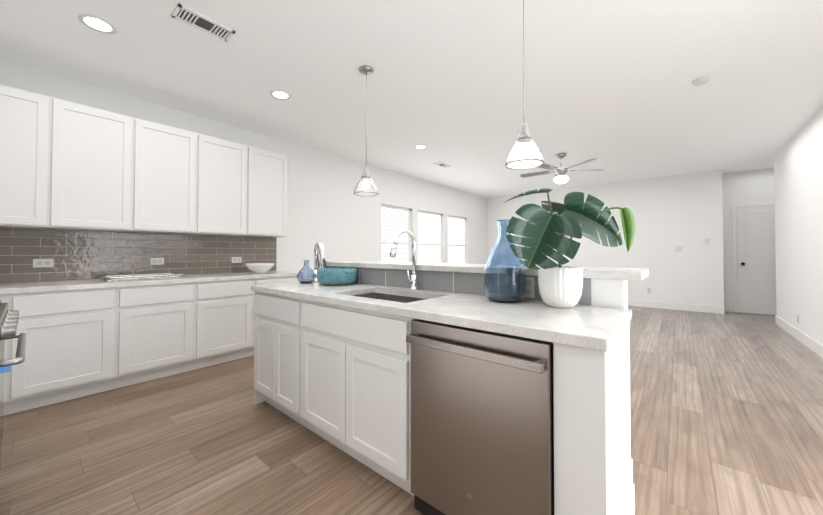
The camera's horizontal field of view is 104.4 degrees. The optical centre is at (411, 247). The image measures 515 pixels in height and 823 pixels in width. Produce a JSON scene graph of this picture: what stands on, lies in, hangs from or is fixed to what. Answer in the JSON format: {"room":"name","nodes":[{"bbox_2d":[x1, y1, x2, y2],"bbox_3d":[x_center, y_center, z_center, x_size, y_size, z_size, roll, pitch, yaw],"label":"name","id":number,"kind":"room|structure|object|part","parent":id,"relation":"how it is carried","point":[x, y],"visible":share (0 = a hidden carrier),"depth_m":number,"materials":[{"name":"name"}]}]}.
{"room":"kitchen","nodes":[
{"label":"kitchen","id":0,"kind":"room"},
{"bbox_2d":[0,60,486,283],"bbox_3d":[-0.684,-0.115,5.899,0.140,2.743,10.125,-1,-1,40],"label":"wall","id":1,"kind":"structure","parent":0,"point":[334,214],"depth_m":4.98,"materials":[{"name":"white paint"}]},
{"bbox_2d":[0,84,51,228],"bbox_3d":[-3.222,-0.699,2.503,0.348,1.066,0.502,-1,-1,40],"label":"upper cabinet","id":2,"kind":"object","parent":1,"relation":"attached to","point":[25,116],"depth_m":2.49,"materials":[{"name":"white wood"}]},
{"bbox_2d":[33,259,52,267],"bbox_3d":[-3.197,0.135,2.772,0.006,0.072,0.116,-1,-1,40],"label":"electrical outlet","id":3,"kind":"object","parent":1,"relation":"attached to","point":[42,262],"visible":1,"depth_m":2.77,"materials":[{"name":"white plastic"}]},
{"bbox_2d":[52,97,135,231],"bbox_3d":[-2.895,-0.693,2.892,0.348,1.066,0.515,-1,-1,40],"label":"upper cabinet","id":4,"kind":"object","parent":1,"relation":"attached to","point":[66,165],"depth_m":2.78,"materials":[{"name":"white wood"}]},
{"bbox_2d":[150,258,163,264],"bbox_3d":[-2.689,0.144,3.377,0.006,0.072,0.116,-1,-1,40],"label":"electrical outlet","id":5,"kind":"object","parent":1,"relation":"attached to","point":[156,261],"visible":1,"depth_m":3.37,"materials":[{"name":"white plastic"}]},
{"bbox_2d":[136,118,199,234],"bbox_3d":[-2.564,-0.687,3.287,0.348,1.066,0.515,-1,-1,40],"label":"upper cabinet","id":6,"kind":"object","parent":1,"relation":"attached to","point":[167,157],"depth_m":3.18,"materials":[{"name":"white wood"}]},
{"bbox_2d":[200,134,247,235],"bbox_3d":[-2.232,-0.682,3.681,0.348,1.066,0.516,-1,-1,40],"label":"upper cabinet","id":7,"kind":"object","parent":1,"relation":"attached to","point":[223,163],"depth_m":3.58,"materials":[{"name":"white wood"}]},
{"bbox_2d":[232,257,241,262],"bbox_3d":[-2.181,0.153,3.982,0.006,0.072,0.116,-1,-1,40],"label":"electrical outlet","id":8,"kind":"object","parent":1,"relation":"attached to","point":[236,259],"visible":1,"depth_m":3.98,"materials":[{"name":"white plastic"}]},
{"bbox_2d":[248,146,287,237],"bbox_3d":[-1.901,-0.676,4.076,0.348,1.066,0.514,-1,-1,40],"label":"upper cabinet","id":9,"kind":"object","parent":1,"relation":"attached to","point":[267,170],"depth_m":3.96,"materials":[{"name":"white wood"}]},
{"bbox_2d":[381,204,411,261],"bbox_3d":[-0.307,-0.074,6.316,0.100,1.475,0.930,-1,-1,40],"label":"window","id":10,"kind":"structure","parent":1,"relation":"in","point":[395,220],"depth_m":6.36,"materials":[{"name":"white glass"}]},
{"bbox_2d":[418,210,441,262],"bbox_3d":[0.412,-0.062,7.171,0.100,1.475,0.965,-1,-1,40],"label":"window","id":11,"kind":"structure","parent":1,"relation":"in","point":[429,237],"depth_m":7.22,"materials":[{"name":"white glass"}]},
{"bbox_2d":[448,215,465,263],"bbox_3d":[1.134,-0.049,8.031,0.100,1.475,0.920,-1,-1,40],"label":"window","id":12,"kind":"structure","parent":1,"relation":"in","point":[456,239],"depth_m":8.10,"materials":[{"name":"white glass"}]},
{"bbox_2d":[0,306,822,514],"bbox_3d":[2.011,1.253,3.614,7.500,0.060,10.125,-1,-1,40],"label":"floor","id":13,"kind":"structure","parent":0,"point":[726,413],"depth_m":1.94,"materials":[{"name":"brown wood"}]},
{"bbox_2d":[0,301,25,470],"bbox_3d":[-2.039,0.708,1.193,0.761,0.956,0.756,-1,-1,40],"label":"range","id":14,"kind":"object","parent":13,"relation":"on","point":[8,322],"visible":1,"depth_m":1.44,"materials":[{"name":"silver metal"}]},
{"bbox_3d":[-1.843,0.705,1.428,0.520,0.310,0.002,-1,-1,40],"label":"panel","id":15,"kind":"part","parent":14,"relation":"part of","materials":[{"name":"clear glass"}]},
{"bbox_3d":[-1.824,0.340,1.455,0.614,0.053,0.038,-1,-1,40],"label":"knob","id":16,"kind":"part","parent":14,"relation":"part of","materials":[{"name":"silver metal"}]},
{"bbox_3d":[-1.820,0.455,1.459,0.648,0.026,0.073,-1,-1,40],"label":"handle","id":17,"kind":"part","parent":14,"relation":"part of","materials":[{"name":"silver metal"}]},
{"bbox_2d":[0,284,119,415],"bbox_3d":[-2.918,0.770,2.626,0.627,0.876,0.640,-1,-1,40],"label":"base cabinet","id":18,"kind":"object","parent":13,"relation":"on","point":[84,328],"depth_m":2.45,"materials":[{"name":"white wood"}]},
{"bbox_2d":[0,272,297,291],"bbox_3d":[-2.563,0.319,3.049,0.634,0.040,2.950,-1,-1,40],"label":"countertop","id":19,"kind":"structure","parent":18,"relation":"on","point":[29,285],"depth_m":2.78,"materials":[{"name":"white stone"}]},
{"bbox_2d":[97,272,183,280],"bbox_3d":[-2.573,0.275,3.068,0.288,0.048,0.638,-1,-1,40],"label":"tray","id":20,"kind":"object","parent":19,"relation":"on","point":[139,276],"visible":1,"depth_m":3.00,"materials":[{"name":"silver metal"}]},
{"bbox_2d":[245,263,274,273],"bbox_3d":[-1.832,0.251,3.857,0.330,0.118,0.330,-1,-1,40],"label":"bowl","id":21,"kind":"object","parent":19,"relation":"on","point":[258,268],"visible":1,"depth_m":3.76,"materials":[{"name":"white ceramic"}]},
{"bbox_2d":[116,280,195,388],"bbox_3d":[-2.530,0.777,3.087,0.627,0.876,0.565,-1,-1,40],"label":"base cabinet","id":22,"kind":"object","parent":13,"relation":"on","point":[158,321],"depth_m":2.89,"materials":[{"name":"white wood"}]},
{"bbox_2d":[196,276,251,368],"bbox_3d":[-2.167,0.784,3.520,0.627,0.876,0.565,-1,-1,40],"label":"base cabinet","id":23,"kind":"object","parent":13,"relation":"on","point":[223,307],"depth_m":3.31,"materials":[{"name":"white wood"}]},
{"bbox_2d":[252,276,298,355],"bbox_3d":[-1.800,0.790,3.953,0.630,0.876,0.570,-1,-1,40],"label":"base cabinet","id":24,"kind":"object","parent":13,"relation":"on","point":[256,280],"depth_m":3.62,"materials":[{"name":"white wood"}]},
{"bbox_2d":[251,265,634,514],"bbox_3d":[-0.080,0.676,1.992,2.375,1.044,0.768,-1,-1,40],"label":"kitchen island","id":25,"kind":"object","parent":13,"relation":"on","point":[332,364],"depth_m":1.53,"materials":[{"name":"white wood"}]},
{"bbox_2d":[296,260,315,282],"bbox_3d":[-0.877,0.199,2.663,0.156,0.186,0.156,-1,-1,40],"label":"vase","id":26,"kind":"object","parent":25,"relation":"on","point":[306,274],"visible":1,"depth_m":2.61,"materials":[{"name":"blue glass"}]},
{"bbox_2d":[313,241,325,281],"bbox_3d":[-0.785,0.119,2.758,0.231,0.350,0.111,-1,-1,40],"label":"sculpture","id":27,"kind":"object","parent":25,"relation":"on","point":[319,256],"visible":0.67,"depth_m":2.76,"materials":[{"name":"silver metal"}]},
{"bbox_2d":[317,268,356,285],"bbox_3d":[-0.588,0.228,2.525,0.314,0.125,0.314,-1,-1,40],"label":"bowl","id":28,"kind":"object","parent":25,"relation":"on","point":[336,276],"visible":1,"depth_m":2.40,"materials":[{"name":"ceramic"}]},
{"bbox_2d":[353,293,424,302],"bbox_3d":[-0.145,0.430,1.960,0.672,0.214,0.432,-1,-1,40],"label":"sink","id":29,"kind":"object","parent":25,"relation":"in","point":[397,297],"depth_m":2.20,"materials":[{"name":"silver metal"}]},
{"bbox_2d":[389,229,418,289],"bbox_3d":[-0.058,0.082,2.092,0.091,0.404,0.262,-1,-1,40],"label":"faucet","id":30,"kind":"object","parent":25,"relation":"on","point":[412,280],"visible":1,"depth_m":2.14,"materials":[{"name":"silver metal"}]},
{"bbox_2d":[406,319,553,514],"bbox_3d":[0.405,0.754,1.446,0.594,0.872,0.651,-1,-1,40],"label":"dishwasher","id":31,"kind":"object","parent":25,"relation":"in","point":[482,423],"visible":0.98,"depth_m":1.20,"materials":[{"name":"silver metal"}]},
{"bbox_3d":[0.209,0.392,1.218,0.576,0.032,0.040,-1,-1,40],"label":"handle","id":32,"kind":"part","parent":31,"relation":"part of","materials":[{"name":"silver metal"}]},
{"bbox_2d":[326,261,648,280],"bbox_3d":[0.183,0.139,2.307,2.442,0.040,0.372,-1,-1,40],"label":"island countertop","id":33,"kind":"structure","parent":25,"relation":"on","point":[639,274],"depth_m":1.94,"materials":[{"name":"white stone"}]},
{"bbox_2d":[484,220,526,302],"bbox_3d":[0.487,0.068,1.669,0.216,0.420,0.216,-1,-1,40],"label":"vase","id":34,"kind":"object","parent":25,"relation":"on","point":[505,280],"visible":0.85,"depth_m":1.59,"materials":[{"name":"blue glass"}]},
{"bbox_2d":[525,277,534,297],"bbox_3d":[0.623,0.212,1.711,0.072,0.112,0.006,-1,-1,40],"label":"electrical outlet","id":35,"kind":"object","parent":25,"relation":"attached to","point":[530,289],"visible":0.5,"depth_m":1.70,"materials":[{"name":"grey plastic"}]},
{"bbox_2d":[503,188,634,307],"bbox_3d":[0.699,-0.017,1.503,0.541,0.584,0.566,-1,-1,40],"label":"plant","id":36,"kind":"object","parent":25,"relation":"on","point":[544,229],"visible":1,"depth_m":1.41,"materials":[{"name":"green plant"}]},
{"bbox_3d":[0.784,-0.075,1.470,0.281,0.381,0.337,-1,-1,40],"label":"stem","id":37,"kind":"part","parent":36,"relation":"part of","materials":[{"name":"green plant"}]},
{"bbox_2d":[0,0,822,197],"bbox_3d":[2.011,-1.560,3.656,7.500,0.080,10.125,-1,-1,40],"label":"ceiling","id":38,"kind":"structure","parent":0,"point":[614,91],"depth_m":2.81,"materials":[{"name":"white paint"}]},
{"bbox_2d":[78,14,116,33],"bbox_3d":[-2.162,-1.538,2.201,0.190,0.006,0.190,-1,-1,40],"label":"recessed light","id":39,"kind":"object","parent":38,"relation":"in","point":[96,23],"visible":1,"depth_m":2.19,"materials":[{"name":"white"}]},
{"label":"bulb","id":40,"kind":"part","parent":39,"relation":"part of","materials":[{"name":"white glass"}]},
{"bbox_2d":[171,3,235,41],"bbox_3d":[-1.423,-1.536,2.194,0.160,0.012,0.340,-1,-1,40],"label":"ceiling vent","id":41,"kind":"object","parent":38,"relation":"in","point":[191,17],"visible":1,"depth_m":2.18,"materials":[{"name":"white metal"}]},
{"bbox_2d":[270,90,290,99],"bbox_3d":[-1.307,-1.524,3.188,0.190,0.006,0.190,-1,-1,40],"label":"recessed light","id":42,"kind":"object","parent":38,"relation":"in","point":[281,94],"visible":1,"depth_m":3.18,"materials":[{"name":"white"}]},
{"label":"bulb","id":43,"kind":"part","parent":42,"relation":"part of","materials":[{"name":"white glass"}]},
{"bbox_2d":[353,65,378,196],"bbox_3d":[-0.389,-0.994,2.741,0.213,1.078,0.214,-1,-1,40],"label":"pendant light","id":44,"kind":"object","parent":38,"relation":"hanging from","point":[366,186],"visible":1,"depth_m":2.71,"materials":[{"name":"white glass"}]},
{"bbox_3d":[-0.389,-0.530,2.734,0.213,0.148,0.214,-1,-1,40],"label":"lamp shade","id":45,"kind":"part","parent":44,"relation":"part of","materials":[{"name":"clear glass"}]},
{"bbox_3d":[-0.389,-1.095,2.743,0.006,0.818,0.006,-1,-1,40],"label":"cord","id":46,"kind":"part","parent":44,"relation":"part of","materials":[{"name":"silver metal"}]},
{"bbox_2d":[414,145,426,148],"bbox_3d":[0.135,-1.500,4.764,0.190,0.006,0.190,-1,-1,40],"label":"recessed light","id":47,"kind":"object","parent":38,"relation":"in","point":[420,147],"visible":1,"depth_m":4.78,"materials":[{"name":"white"}]},
{"bbox_2d":[433,162,450,167],"bbox_3d":[0.549,-1.483,5.723,0.160,0.012,0.340,-1,-1,40],"label":"ceiling vent","id":48,"kind":"object","parent":38,"relation":"in","point":[441,164],"visible":1,"depth_m":5.71,"materials":[{"name":"white metal"}]},
{"bbox_2d":[505,0,544,169],"bbox_3d":[0.642,-1.008,1.823,0.213,1.078,0.214,-1,-1,40],"label":"pendant light","id":49,"kind":"object","parent":38,"relation":"hanging from","point":[525,152],"visible":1,"depth_m":1.78,"materials":[{"name":"white glass"}]},
{"bbox_3d":[0.642,-1.108,1.825,0.006,0.818,0.006,-1,-1,40],"label":"cord","id":50,"kind":"part","parent":49,"relation":"part of","materials":[{"name":"silver metal"}]},
{"bbox_3d":[0.642,-0.543,1.816,0.213,0.148,0.214,-1,-1,40],"label":"lamp shade","id":51,"kind":"part","parent":49,"relation":"part of","materials":[{"name":"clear glass"}]},
{"bbox_2d":[520,153,603,183],"bbox_3d":[2.361,-1.262,5.154,1.221,0.470,1.255,-1,-1,40],"label":"ceiling fan","id":52,"kind":"object","parent":38,"relation":"hanging from","point":[560,176],"visible":1,"depth_m":5.07,"materials":[{"name":"silver metal"}]},
{"bbox_3d":[2.403,-1.083,5.125,0.220,0.110,0.220,-1,-1,40],"label":"bulb","id":53,"kind":"part","parent":52,"relation":"part of","materials":[{"name":"white glass"}]},
{"bbox_2d":[692,77,709,85],"bbox_3d":[2.645,-1.514,2.917,0.120,0.034,0.120,-1,-1,40],"label":"smoke detector","id":54,"kind":"object","parent":38,"relation":"attached to","point":[700,81],"visible":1,"depth_m":2.89,"materials":[{"name":"white plastic"}]},
{"bbox_2d":[487,170,723,306],"bbox_3d":[4.216,-0.086,7.829,4.880,2.743,0.505,-1,-1,40],"label":"wall","id":55,"kind":"structure","parent":0,"point":[684,211],"depth_m":6.65,"materials":[{"name":"white paint"}]},
{"bbox_2d":[628,299,725,313],"bbox_3d":[4.070,1.212,7.593,4.854,0.140,0.014,-1,-1,40],"label":"baseboard","id":56,"kind":"structure","parent":55,"relation":"attached to","point":[640,303],"depth_m":6.46,"materials":[{"name":"white wood"}]},
{"bbox_2d":[675,246,681,251],"bbox_3d":[5.421,0.025,6.479,0.118,0.116,0.008,-1,-1,40],"label":"light switch","id":57,"kind":"object","parent":55,"relation":"attached to","point":[678,248],"visible":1,"depth_m":6.48,"materials":[{"name":"white plastic"}]},
{"bbox_2d":[722,168,774,315],"bbox_3d":[7.020,-0.117,5.725,2.120,2.743,0.120,-1,-1,40],"label":"wall","id":58,"kind":"structure","parent":0,"point":[749,186],"depth_m":6.24,"materials":[{"name":"white paint"}]},
{"bbox_2d":[732,202,776,314],"bbox_3d":[6.539,0.208,5.983,0.725,2.100,0.095,-1,-1,40],"label":"door","id":59,"kind":"structure","parent":58,"relation":"in","point":[754,256],"depth_m":6.05,"materials":[{"name":"white wood"}]},
{"bbox_2d":[774,108,822,344],"bbox_3d":[3.240,-0.175,1.894,0.120,2.743,8.640,-1,-1,40],"label":"wall","id":60,"kind":"structure","parent":0,"point":[798,172],"depth_m":4.11,"materials":[{"name":"white paint"}]},
{"bbox_2d":[775,315,822,358],"bbox_3d":[4.272,1.147,3.207,0.013,0.140,5.299,-1,-1,40],"label":"baseboard","id":61,"kind":"structure","parent":60,"relation":"attached to","point":[813,345],"depth_m":4.11,"materials":[{"name":"white wood"}]}
]}

